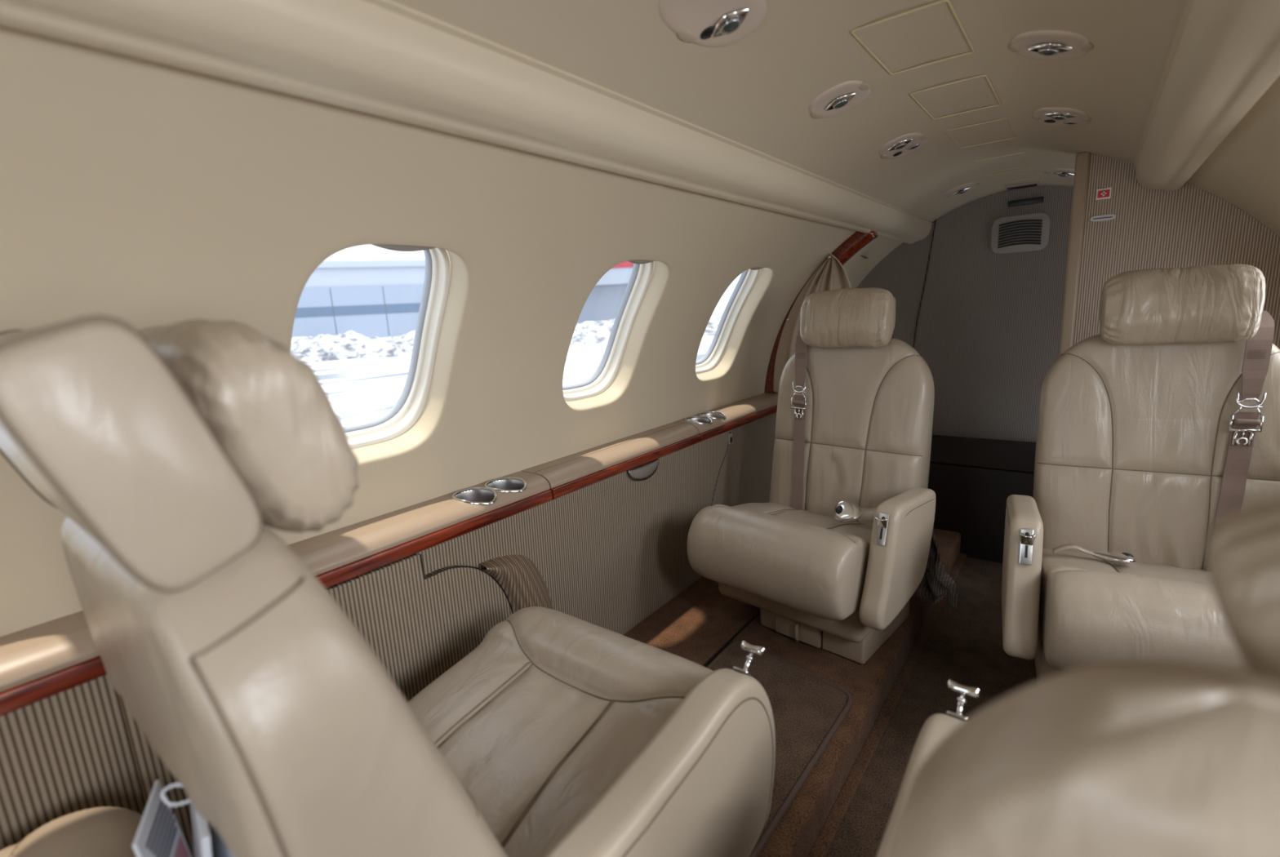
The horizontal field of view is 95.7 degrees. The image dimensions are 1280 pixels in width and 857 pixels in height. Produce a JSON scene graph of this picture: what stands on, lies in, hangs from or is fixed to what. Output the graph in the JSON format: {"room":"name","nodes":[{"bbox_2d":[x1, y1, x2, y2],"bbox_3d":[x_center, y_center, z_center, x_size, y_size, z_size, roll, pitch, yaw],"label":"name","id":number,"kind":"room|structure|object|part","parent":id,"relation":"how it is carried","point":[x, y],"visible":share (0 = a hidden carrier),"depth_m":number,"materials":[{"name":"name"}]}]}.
{"room":"aircraft cabin","nodes":[
{"label":"aircraft cabin","id":0,"kind":"room"},
{"bbox_2d":[0,412,776,850],"bbox_3d":[-0.367,0.428,1.101,0.020,0.490,4.300,6,14,37],"label":"wall","id":1,"kind":"structure","parent":0,"point":[608,553],"depth_m":1.34,"materials":[{"name":"fabric"}]},
{"bbox_2d":[115,554,553,856],"bbox_3d":[-0.400,0.436,1.026,0.040,0.428,0.740,6,14,37],"label":"pad","id":2,"kind":"object","parent":1,"relation":"attached to","point":[419,626],"visible":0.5,"depth_m":1.02,"materials":[{"name":"fabric"}]},
{"bbox_2d":[0,392,778,716],"bbox_3d":[-0.576,0.233,0.843,0.108,0.057,3.720,6,14,37],"label":"ledge","id":3,"kind":"object","parent":1,"relation":"attached to","point":[45,660],"visible":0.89,"depth_m":1.00,"materials":[{"name":"beige plastic"}]},
{"bbox_2d":[452,487,497,504],"bbox_3d":[-0.328,0.158,1.151,0.081,0.062,0.078,6,14,37],"label":"cup holder","id":4,"kind":"object","parent":3,"relation":"attached to","point":[474,495],"visible":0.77,"depth_m":1.17,"materials":[{"name":"silver metal"}]},
{"bbox_2d":[484,477,526,492],"bbox_3d":[-0.281,0.142,1.214,0.081,0.062,0.078,6,14,37],"label":"cup holder","id":5,"kind":"object","parent":3,"relation":"attached to","point":[503,484],"visible":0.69,"depth_m":1.24,"materials":[{"name":"silver metal"}]},
{"bbox_3d":[-0.049,0.058,1.521,0.102,0.033,0.608,6,14,37],"label":"table lid","id":6,"kind":"part","parent":3,"relation":"part of","materials":[{"name":"beige plastic"}]},
{"bbox_2d":[627,458,658,480],"bbox_3d":[0.013,0.115,1.530,0.009,0.040,0.132,6,14,37],"label":"handle","id":7,"kind":"object","parent":3,"relation":"attached to","point":[644,472],"visible":1,"depth_m":1.52,"materials":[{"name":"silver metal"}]},
{"bbox_2d":[684,416,712,424],"bbox_3d":[0.181,-0.001,1.804,0.081,0.062,0.078,6,14,37],"label":"cup holder","id":8,"kind":"object","parent":3,"relation":"attached to","point":[700,420],"visible":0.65,"depth_m":1.82,"materials":[{"name":"silver metal"}]},
{"bbox_2d":[699,411,725,419],"bbox_3d":[0.233,-0.017,1.871,0.081,0.062,0.078,6,14,37],"label":"cup holder","id":9,"kind":"object","parent":3,"relation":"attached to","point":[714,415],"visible":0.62,"depth_m":1.89,"materials":[{"name":"silver metal"}]},
{"bbox_2d":[711,431,730,506],"bbox_3d":[0.261,0.235,1.895,0.006,0.430,0.153,7,15,42],"label":"trim","id":10,"kind":"structure","parent":1,"relation":"attached to","point":[730,432],"depth_m":1.88,"materials":[{"name":"black plastic"}]},
{"bbox_2d":[728,432,733,444],"bbox_3d":[0.299,0.033,1.909,0.006,0.034,0.026,6,14,37],"label":"wall socket","id":11,"kind":"object","parent":1,"relation":"attached to","point":[730,435],"visible":1,"depth_m":1.91,"materials":[{"name":"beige plastic"}]},
{"bbox_2d":[0,0,933,636],"bbox_3d":[-0.279,-0.142,0.907,0.489,0.629,4.320,6,14,37],"label":"wall","id":12,"kind":"structure","parent":0,"point":[141,193],"depth_m":0.75,"materials":[{"name":"beige plastic"}]},
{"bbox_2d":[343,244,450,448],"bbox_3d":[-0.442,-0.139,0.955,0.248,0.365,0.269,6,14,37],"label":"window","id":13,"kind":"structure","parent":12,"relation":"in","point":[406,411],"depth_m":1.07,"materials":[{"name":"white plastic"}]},
{"bbox_3d":[-0.352,-0.273,0.865,0.017,0.016,0.150,6,14,37],"label":"shade pull","id":14,"kind":"part","parent":13,"relation":"part of","materials":[{"name":"beige plastic"}]},
{"bbox_2d":[0,0,932,244],"bbox_3d":[-0.152,-0.413,0.728,0.100,0.099,4.297,6,14,37],"label":"trim","id":15,"kind":"structure","parent":12,"relation":"attached to","point":[361,55],"depth_m":0.60,"materials":[{"name":"beige plastic"}]},
{"bbox_2d":[562,260,653,400],"bbox_3d":[-0.090,-0.248,1.406,0.248,0.365,0.269,6,14,37],"label":"window","id":16,"kind":"structure","parent":12,"relation":"in","point":[642,270],"depth_m":1.52,"materials":[{"name":"white plastic"}]},
{"bbox_3d":[0.000,-0.382,1.316,0.017,0.016,0.150,6,14,37],"label":"shade pull","id":17,"kind":"part","parent":16,"relation":"part of","materials":[{"name":"beige plastic"}]},
{"bbox_2d":[695,267,763,373],"bbox_3d":[0.263,-0.357,1.856,0.248,0.365,0.269,6,14,37],"label":"window","id":18,"kind":"structure","parent":12,"relation":"in","point":[748,278],"depth_m":1.97,"materials":[{"name":"white plastic"}]},
{"bbox_3d":[0.353,-0.491,1.766,0.017,0.016,0.150,6,14,37],"label":"shade pull","id":19,"kind":"part","parent":18,"relation":"part of","materials":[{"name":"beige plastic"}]},
{"bbox_2d":[773,253,851,393],"bbox_3d":[0.630,-0.315,2.107,0.054,0.606,0.321,-14,16,-43],"label":"curtain","id":20,"kind":"object","parent":12,"relation":"hanging from","point":[834,276],"visible":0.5,"depth_m":2.11,"materials":[{"name":"fabric"}]},
{"bbox_2d":[764,231,878,393],"bbox_3d":[0.647,-0.401,2.124,0.414,0.630,0.055,6,14,37],"label":"trim","id":21,"kind":"structure","parent":12,"relation":"attached to","point":[857,241],"depth_m":2.01,"materials":[{"name":"brown wood"}]},
{"bbox_2d":[391,0,1186,222],"bbox_3d":[0.131,-0.448,0.513,0.672,0.105,4.320,6,14,37],"label":"ceiling","id":22,"kind":"structure","parent":0,"point":[756,91],"depth_m":0.91,"materials":[{"name":"beige plastic"}]},
{"bbox_2d":[657,0,766,47],"bbox_3d":[0.091,-0.512,0.709,0.105,0.035,0.179,5,14,36],"label":"recessed light","id":23,"kind":"object","parent":22,"relation":"in","point":[704,23],"visible":1,"depth_m":0.72,"materials":[{"name":"beige plastic"}]},
{"bbox_2d":[808,80,871,118],"bbox_3d":[0.362,-0.595,1.050,0.105,0.035,0.131,5,14,36],"label":"recessed light","id":24,"kind":"object","parent":22,"relation":"in","point":[842,97],"visible":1,"depth_m":1.04,"materials":[{"name":"beige plastic"}]},
{"bbox_2d":[878,133,928,159],"bbox_3d":[0.634,-0.679,1.395,0.105,0.034,0.167,5,14,36],"label":"recessed light","id":25,"kind":"object","parent":22,"relation":"in","point":[905,144],"visible":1,"depth_m":1.38,"materials":[{"name":"beige plastic"}]},
{"bbox_2d":[850,0,974,75],"bbox_3d":[0.414,-0.580,0.870,0.126,0.003,0.219,6,14,37],"label":"trim","id":26,"kind":"structure","parent":22,"relation":"attached to","point":[948,2],"depth_m":0.84,"materials":[{"name":"beige plastic"}]},
{"bbox_2d":[909,75,1000,119],"bbox_3d":[0.621,-0.644,1.134,0.126,0.003,0.216,6,14,37],"label":"trim","id":27,"kind":"structure","parent":22,"relation":"attached to","point":[985,76],"depth_m":1.11,"materials":[{"name":"beige plastic"}]},
{"bbox_2d":[945,182,979,197],"bbox_3d":[1.121,-0.831,2.018,0.105,0.034,0.167,5,14,36],"label":"recessed light","id":28,"kind":"object","parent":22,"relation":"in","point":[960,190],"visible":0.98,"depth_m":2.01,"materials":[{"name":"beige plastic"}]},
{"bbox_2d":[945,118,1017,148],"bbox_3d":[0.825,-0.708,1.395,0.125,0.003,0.215,6,14,37],"label":"trim","id":29,"kind":"structure","parent":22,"relation":"attached to","point":[1002,118],"depth_m":1.36,"materials":[{"name":"beige plastic"}]},
{"bbox_2d":[973,152,1031,173],"bbox_3d":[1.080,-0.787,1.721,0.125,0.003,0.228,6,14,37],"label":"trim","id":30,"kind":"structure","parent":22,"relation":"attached to","point":[1018,153],"depth_m":1.68,"materials":[{"name":"beige plastic"}]},
{"bbox_2d":[986,168,1037,184],"bbox_3d":[1.235,-0.835,1.920,0.125,0.003,0.203,6,14,37],"label":"trim","id":31,"kind":"structure","parent":22,"relation":"attached to","point":[1027,168],"depth_m":1.89,"materials":[{"name":"beige plastic"}]},
{"bbox_2d":[1004,181,1039,190],"bbox_3d":[1.371,-0.872,2.077,0.100,0.015,0.050,6,14,37],"label":"sign","id":32,"kind":"object","parent":22,"relation":"attached to","point":[1025,184],"visible":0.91,"depth_m":2.06,"materials":[{"name":"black plastic"}]},
{"bbox_2d":[1009,30,1092,60],"bbox_3d":[0.609,-0.568,0.860,0.104,0.036,0.131,5,14,36],"label":"recessed light","id":33,"kind":"object","parent":22,"relation":"in","point":[1048,45],"visible":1,"depth_m":0.85,"materials":[{"name":"beige plastic"}]},
{"bbox_2d":[1044,168,1074,177],"bbox_3d":[1.339,-0.807,1.829,0.105,0.033,0.167,5,14,35],"label":"recessed light","id":34,"kind":"object","parent":22,"relation":"in","point":[1060,172],"visible":0.71,"depth_m":1.82,"materials":[{"name":"beige plastic"}]},
{"bbox_2d":[1031,106,1091,126],"bbox_3d":[0.888,-0.656,1.221,0.104,0.036,0.167,5,14,35],"label":"recessed light","id":35,"kind":"object","parent":22,"relation":"in","point":[1052,116],"visible":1,"depth_m":1.20,"materials":[{"name":"beige plastic"}]},
{"bbox_2d":[623,528,960,856],"bbox_3d":[-0.117,0.737,0.994,0.650,0.140,4.320,6,14,37],"label":"floor","id":36,"kind":"structure","parent":0,"point":[695,624],"depth_m":1.42,"materials":[{"name":"brown carpet"}]},
{"bbox_2d":[0,806,142,856],"bbox_3d":[-0.602,0.376,0.336,0.426,0.874,0.554,6,14,37],"label":"seat","id":37,"kind":"object","parent":36,"relation":"on","point":[104,831],"visible":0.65,"depth_m":0.60,"materials":[{"name":"beige leather"}]},
{"bbox_2d":[0,315,775,856],"bbox_3d":[-0.190,0.296,0.679,0.483,0.853,0.656,6,14,37],"label":"seat","id":38,"kind":"object","parent":36,"relation":"on","point":[166,452],"visible":1,"depth_m":0.39,"materials":[{"name":"beige leather"}]},
{"bbox_2d":[132,779,191,856],"bbox_3d":[-0.397,0.368,0.490,0.015,0.114,0.075,-9,13,-27],"label":"magazine","id":39,"kind":"object","parent":38,"relation":"in","point":[159,833],"visible":0.94,"depth_m":0.49,"materials":[{"name":"white paper"}]},
{"bbox_3d":[-0.369,0.280,0.471,0.044,0.055,0.006,-5,11,-10],"label":"pocket cord","id":40,"kind":"part","parent":38,"relation":"part of","materials":[{"name":"silver metal"}]},
{"bbox_2d":[190,802,212,856],"bbox_3d":[-0.378,0.375,0.502,0.018,0.115,0.100,-13,15,-41],"label":"magazine","id":41,"kind":"object","parent":38,"relation":"in","point":[201,832],"visible":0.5,"depth_m":0.47,"materials":[{"name":"white paper"}]},
{"bbox_2d":[210,824,235,856],"bbox_3d":[-0.363,0.389,0.508,0.100,0.114,0.020,8,15,43],"label":"magazine","id":42,"kind":"object","parent":38,"relation":"in","point":[219,848],"visible":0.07,"depth_m":0.52,"materials":[{"name":"white paper"}]},
{"bbox_2d":[137,319,359,533],"bbox_3d":[-0.345,-0.004,0.485,0.268,0.172,0.116,6,14,37],"label":"headrest pillow","id":43,"kind":"object","parent":38,"relation":"on","point":[268,408],"depth_m":0.40,"materials":[{"name":"leather"}]},
{"bbox_3d":[-0.315,0.304,0.563,0.426,0.537,0.249,6,14,37],"label":"backrest","id":44,"kind":"part","parent":38,"relation":"part of","materials":[{"name":"beige leather"}]},
{"bbox_2d":[407,606,713,856],"bbox_3d":[-0.138,0.441,0.814,0.410,0.183,0.437,6,14,37],"label":"seat cushion","id":45,"kind":"object","parent":38,"relation":"on","point":[539,720],"depth_m":0.79,"materials":[{"name":"beige leather"}]},
{"bbox_3d":[0.041,0.460,0.652,0.054,0.272,0.430,6,14,37],"label":"armrest","id":46,"kind":"part","parent":38,"relation":"part of","materials":[{"name":"beige leather"}]},
{"bbox_3d":[0.066,0.463,0.640,0.004,0.234,0.370,6,14,37],"label":"arm panel","id":47,"kind":"part","parent":38,"relation":"part of","materials":[{"name":"beige leather"}]},
{"bbox_3d":[0.137,0.322,0.761,0.022,0.036,0.003,6,55,37],"label":"knob plate","id":48,"kind":"part","parent":38,"relation":"part of","materials":[{"name":"silver metal"}]},
{"bbox_3d":[0.143,0.311,0.768,0.006,0.024,0.027,6,14,37],"label":"knob stem","id":49,"kind":"part","parent":38,"relation":"part of","materials":[{"name":"silver metal"}]},
{"bbox_2d":[702,610,759,666],"bbox_3d":[-0.150,0.665,1.002,0.006,0.003,4.280,6,14,37],"label":"trim","id":50,"kind":"structure","parent":36,"relation":"attached to","point":[743,628],"depth_m":1.49,"materials":[{"name":"black plastic"}]},
{"bbox_2d":[706,640,852,856],"bbox_3d":[0.100,0.638,1.040,0.324,0.012,0.900,6,14,37],"label":"floor mat","id":51,"kind":"object","parent":36,"relation":"on","point":[808,709],"visible":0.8,"depth_m":1.20,"materials":[{"name":"carpet"}]},
{"bbox_2d":[687,287,936,664],"bbox_3d":[0.456,0.095,1.458,0.482,0.873,0.554,8,16,44],"label":"seat","id":52,"kind":"object","parent":36,"relation":"on","point":[835,559],"visible":1,"depth_m":1.45,"materials":[{"name":"beige leather"}]},
{"bbox_2d":[687,502,872,620],"bbox_3d":[0.405,0.280,1.472,0.410,0.183,0.437,8,16,44],"label":"seat cushion","id":53,"kind":"object","parent":52,"relation":"on","point":[812,558],"depth_m":1.31,"materials":[{"name":"beige leather"}]},
{"bbox_3d":[0.398,0.501,1.460,0.125,0.066,0.012,8,16,44],"label":"drawer","id":54,"kind":"part","parent":52,"relation":"part of","materials":[{"name":"beige leather"}]},
{"bbox_2d":[800,287,895,348],"bbox_3d":[0.543,-0.290,1.532,0.244,0.157,0.091,8,16,44],"label":"headrest pillow","id":55,"kind":"object","parent":52,"relation":"on","point":[846,317],"depth_m":1.49,"materials":[{"name":"leather"}]},
{"bbox_3d":[0.560,0.033,1.597,0.426,0.550,0.172,8,16,44],"label":"backrest","id":56,"kind":"part","parent":52,"relation":"part of","materials":[{"name":"beige leather"}]},
{"bbox_3d":[0.507,0.198,1.218,0.025,0.024,0.015,8,16,44],"label":"thumb lever","id":57,"kind":"part","parent":52,"relation":"part of","materials":[{"name":"silver metal"}]},
{"bbox_3d":[0.512,0.213,1.226,0.021,0.068,0.004,8,0,44],"label":"lever plate","id":58,"kind":"part","parent":52,"relation":"part of","materials":[{"name":"silver metal"}]},
{"bbox_3d":[0.588,0.278,1.313,0.054,0.259,0.316,8,16,44],"label":"armrest","id":59,"kind":"part","parent":52,"relation":"part of","materials":[{"name":"beige leather"}]},
{"bbox_2d":[915,519,959,608],"bbox_3d":[0.800,0.358,1.573,0.086,0.271,0.108,-11,14,-36],"label":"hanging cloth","id":60,"kind":"object","parent":52,"relation":"hanging from","point":[935,584],"visible":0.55,"depth_m":1.58,"materials":[{"name":"brown fabric"}]},
{"bbox_2d":[807,553,966,856],"bbox_3d":[0.144,0.778,0.787,0.024,0.010,4.200,6,14,37],"label":"floor light strip","id":61,"kind":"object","parent":36,"relation":"attached to","point":[822,844],"depth_m":1.24,"materials":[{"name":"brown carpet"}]},
{"bbox_2d":[928,435,1035,563],"bbox_3d":[1.181,0.265,2.320,0.780,0.396,0.430,6,14,37],"label":"base cabinet","id":62,"kind":"object","parent":36,"relation":"on","point":[971,479],"visible":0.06,"depth_m":2.06,"materials":[{"name":"black"}]},
{"bbox_3d":[1.170,0.077,2.283,0.780,0.012,0.430,6,14,37],"label":"cabinet lid","id":63,"kind":"part","parent":62,"relation":"part of","materials":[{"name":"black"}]},
{"bbox_2d":[825,556,1037,856],"bbox_3d":[0.279,0.828,0.706,0.400,0.072,4.320,6,14,37],"label":"floor","id":64,"kind":"structure","parent":0,"point":[964,646],"depth_m":1.42,"materials":[{"name":"carpet"}]},
{"bbox_2d":[856,186,1073,442],"bbox_3d":[1.426,-0.346,2.316,1.500,1.400,0.030,6,14,37],"label":"wall","id":65,"kind":"structure","parent":0,"point":[988,335],"depth_m":2.32,"materials":[{"name":"fabric"}]},
{"bbox_2d":[912,219,936,347],"bbox_3d":[1.196,-0.365,2.470,0.081,1.000,0.004,6,14,37],"label":"trim","id":66,"kind":"structure","parent":65,"relation":"attached to","point":[935,220],"depth_m":2.42,"materials":[{"name":"black plastic"}]},
{"bbox_2d":[991,213,1050,253],"bbox_3d":[1.432,-0.734,2.184,0.184,0.132,0.021,6,14,37],"label":"air vent","id":67,"kind":"object","parent":65,"relation":"in","point":[1031,232],"visible":1,"depth_m":2.18,"materials":[{"name":"beige plastic"}]},
{"bbox_2d":[1007,196,1044,207],"bbox_3d":[1.436,-0.845,2.159,0.112,0.021,0.006,6,14,37],"label":"placard","id":68,"kind":"object","parent":65,"relation":"attached to","point":[1040,199],"visible":1,"depth_m":2.16,"materials":[{"name":"black plastic"}]},
{"bbox_2d":[1072,153,1279,349],"bbox_3d":[1.426,-0.053,1.480,0.564,1.332,0.035,6,14,37],"label":"wall","id":69,"kind":"structure","parent":0,"point":[1189,225],"depth_m":1.45,"materials":[{"name":"fabric"}]},
{"bbox_2d":[1057,151,1089,357],"bbox_3d":[1.197,-0.068,1.648,0.029,1.330,0.060,6,14,37],"label":"trim","id":70,"kind":"structure","parent":69,"relation":"attached to","point":[1082,162],"depth_m":1.54,"materials":[{"name":"brown plastic"}]},
{"bbox_2d":[1089,214,1115,222],"bbox_3d":[1.203,-0.547,1.506,0.053,0.015,0.005,6,14,37],"label":"plate","id":71,"kind":"object","parent":69,"relation":"attached to","point":[1105,217],"visible":1,"depth_m":1.50,"materials":[{"name":"grey metal"}]},
{"bbox_2d":[1095,187,1111,199],"bbox_3d":[1.198,-0.607,1.497,0.030,0.026,0.004,6,14,37],"label":"sign","id":72,"kind":"object","parent":69,"relation":"attached to","point":[1103,193],"visible":1,"depth_m":1.50,"materials":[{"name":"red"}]},
{"bbox_2d":[1132,0,1279,237],"bbox_3d":[0.578,-0.059,0.258,0.489,0.629,4.320,6,14,37],"label":"wall","id":73,"kind":"structure","parent":0,"point":[1243,171],"depth_m":1.05,"materials":[{"name":"beige plastic"}]},
{"bbox_2d":[1135,0,1279,191],"bbox_3d":[0.192,-0.293,0.031,0.100,0.099,3.590,6,14,37],"label":"trim","id":74,"kind":"structure","parent":73,"relation":"attached to","point":[1227,57],"depth_m":0.71,"materials":[{"name":"beige plastic"}]},
{"bbox_3d":[0.582,0.805,0.464,0.470,0.140,4.320,6,14,37],"label":"floor","id":75,"kind":"structure","parent":0,"visible":0},
{"bbox_2d":[875,499,1279,856],"bbox_3d":[0.403,0.329,0.360,0.483,0.850,0.554,6,14,37],"label":"seat","id":76,"kind":"object","parent":75,"relation":"on","point":[1134,757],"visible":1,"depth_m":0.19,"materials":[{"name":"beige leather"}]},
{"bbox_3d":[0.266,0.468,0.549,0.054,0.272,0.430,6,14,37],"label":"armrest","id":77,"kind":"part","parent":76,"relation":"part of","materials":[{"name":"beige leather"}]},
{"bbox_3d":[0.362,0.331,0.658,0.022,0.036,0.003,6,55,37],"label":"knob plate","id":78,"kind":"part","parent":76,"relation":"part of","materials":[{"name":"silver metal"}]},
{"bbox_3d":[0.368,0.319,0.665,0.006,0.024,0.027,6,14,37],"label":"knob stem","id":79,"kind":"part","parent":76,"relation":"part of","materials":[{"name":"silver metal"}]},
{"bbox_3d":[0.313,0.338,0.195,0.426,0.528,0.168,6,14,37],"label":"backrest","id":80,"kind":"part","parent":76,"relation":"part of","materials":[{"name":"beige leather"}]},
{"bbox_2d":[1206,499,1279,678],"bbox_3d":[0.317,0.054,0.150,0.246,0.177,0.093,6,14,37],"label":"headrest pillow","id":81,"kind":"object","parent":76,"relation":"on","point":[1243,553],"depth_m":0.21,"materials":[{"name":"leather"}]},
{"bbox_2d":[1001,264,1279,680],"bbox_3d":[0.989,0.138,1.103,0.482,0.871,0.554,4,13,30],"label":"seat","id":82,"kind":"object","parent":75,"relation":"on","point":[1157,427],"visible":0.88,"depth_m":1.16,"materials":[{"name":"beige leather"}]},
{"bbox_3d":[0.793,0.288,1.207,0.054,0.259,0.316,4,13,30],"label":"armrest","id":83,"kind":"part","parent":82,"relation":"part of","materials":[{"name":"beige leather"}]},
{"bbox_3d":[0.737,0.225,1.105,0.021,0.068,0.004,4,-3,30],"label":"lever plate","id":84,"kind":"part","parent":82,"relation":"part of","materials":[{"name":"silver metal"}]},
{"bbox_3d":[0.733,0.210,1.096,0.025,0.024,0.015,4,13,30],"label":"thumb lever","id":85,"kind":"part","parent":82,"relation":"part of","materials":[{"name":"silver metal"}]},
{"bbox_2d":[1038,548,1247,671],"bbox_3d":[0.993,0.327,1.075,0.410,0.183,0.437,4,13,30],"label":"seat cushion","id":86,"kind":"object","parent":82,"relation":"on","point":[1095,606],"depth_m":0.97,"materials":[{"name":"beige leather"}]},
{"bbox_3d":[1.102,0.076,1.235,0.426,0.550,0.174,4,13,30],"label":"backrest","id":87,"kind":"part","parent":82,"relation":"part of","materials":[{"name":"beige leather"}]},
{"bbox_2d":[1098,264,1265,345],"bbox_3d":[1.085,-0.248,1.171,0.244,0.154,0.090,4,13,30],"label":"headrest pillow","id":88,"kind":"object","parent":82,"relation":"on","point":[1214,304],"depth_m":1.14,"materials":[{"name":"leather"}]},
{"label":"outside","id":89,"kind":"structure","parent":0,"visible":0},
{"bbox_2d":[306,311,724,426],"bbox_3d":[-98.414,-31.712,198.523,700.000,1.000,700.000,6,14,37],"label":"terrain","id":90,"kind":"structure","parent":89,"point":[361,390],"depth_m":22.75,"materials":[{"name":"white snow"}]},
{"bbox_2d":[292,258,425,337],"bbox_3d":[-33.423,-14.557,69.004,35.000,9.100,16.000,-8,12,-24],"label":"hangar","id":91,"kind":"structure","parent":90,"relation":"on","point":[368,298],"depth_m":62.18,"materials":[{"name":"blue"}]},
{"bbox_3d":[-34.712,-11.391,60.406,5.000,6.300,0.200,-8,12,-24],"label":"door","id":92,"kind":"part","parent":91,"relation":"part of","materials":[{"name":"blue metal"}]},
{"bbox_3d":[-30.108,-12.060,62.495,5.000,6.300,0.200,-8,12,-24],"label":"door","id":93,"kind":"part","parent":91,"relation":"part of","materials":[{"name":"blue"}]},
{"bbox_3d":[-25.504,-12.729,64.585,5.000,6.300,0.200,-8,12,-24],"label":"door","id":94,"kind":"part","parent":91,"relation":"part of","materials":[{"name":"blue metal"}]},
{"bbox_2d":[290,313,723,362],"bbox_3d":[-16.532,-6.680,43.500,120.000,2.040,9.000,-6,12,-12],"label":"snow bank","id":95,"kind":"object","parent":90,"relation":"on","point":[351,344],"visible":0.17,"depth_m":40.49,"materials":[{"name":"white snow"}]},
{"bbox_2d":[577,261,633,324],"bbox_3d":[-7.879,-22.853,94.862,23.000,12.500,18.400,-4,11,-4],"label":"terminal building","id":96,"kind":"structure","parent":90,"relation":"on","point":[603,302],"depth_m":92.51,"materials":[{"name":"grey"}]}
]}

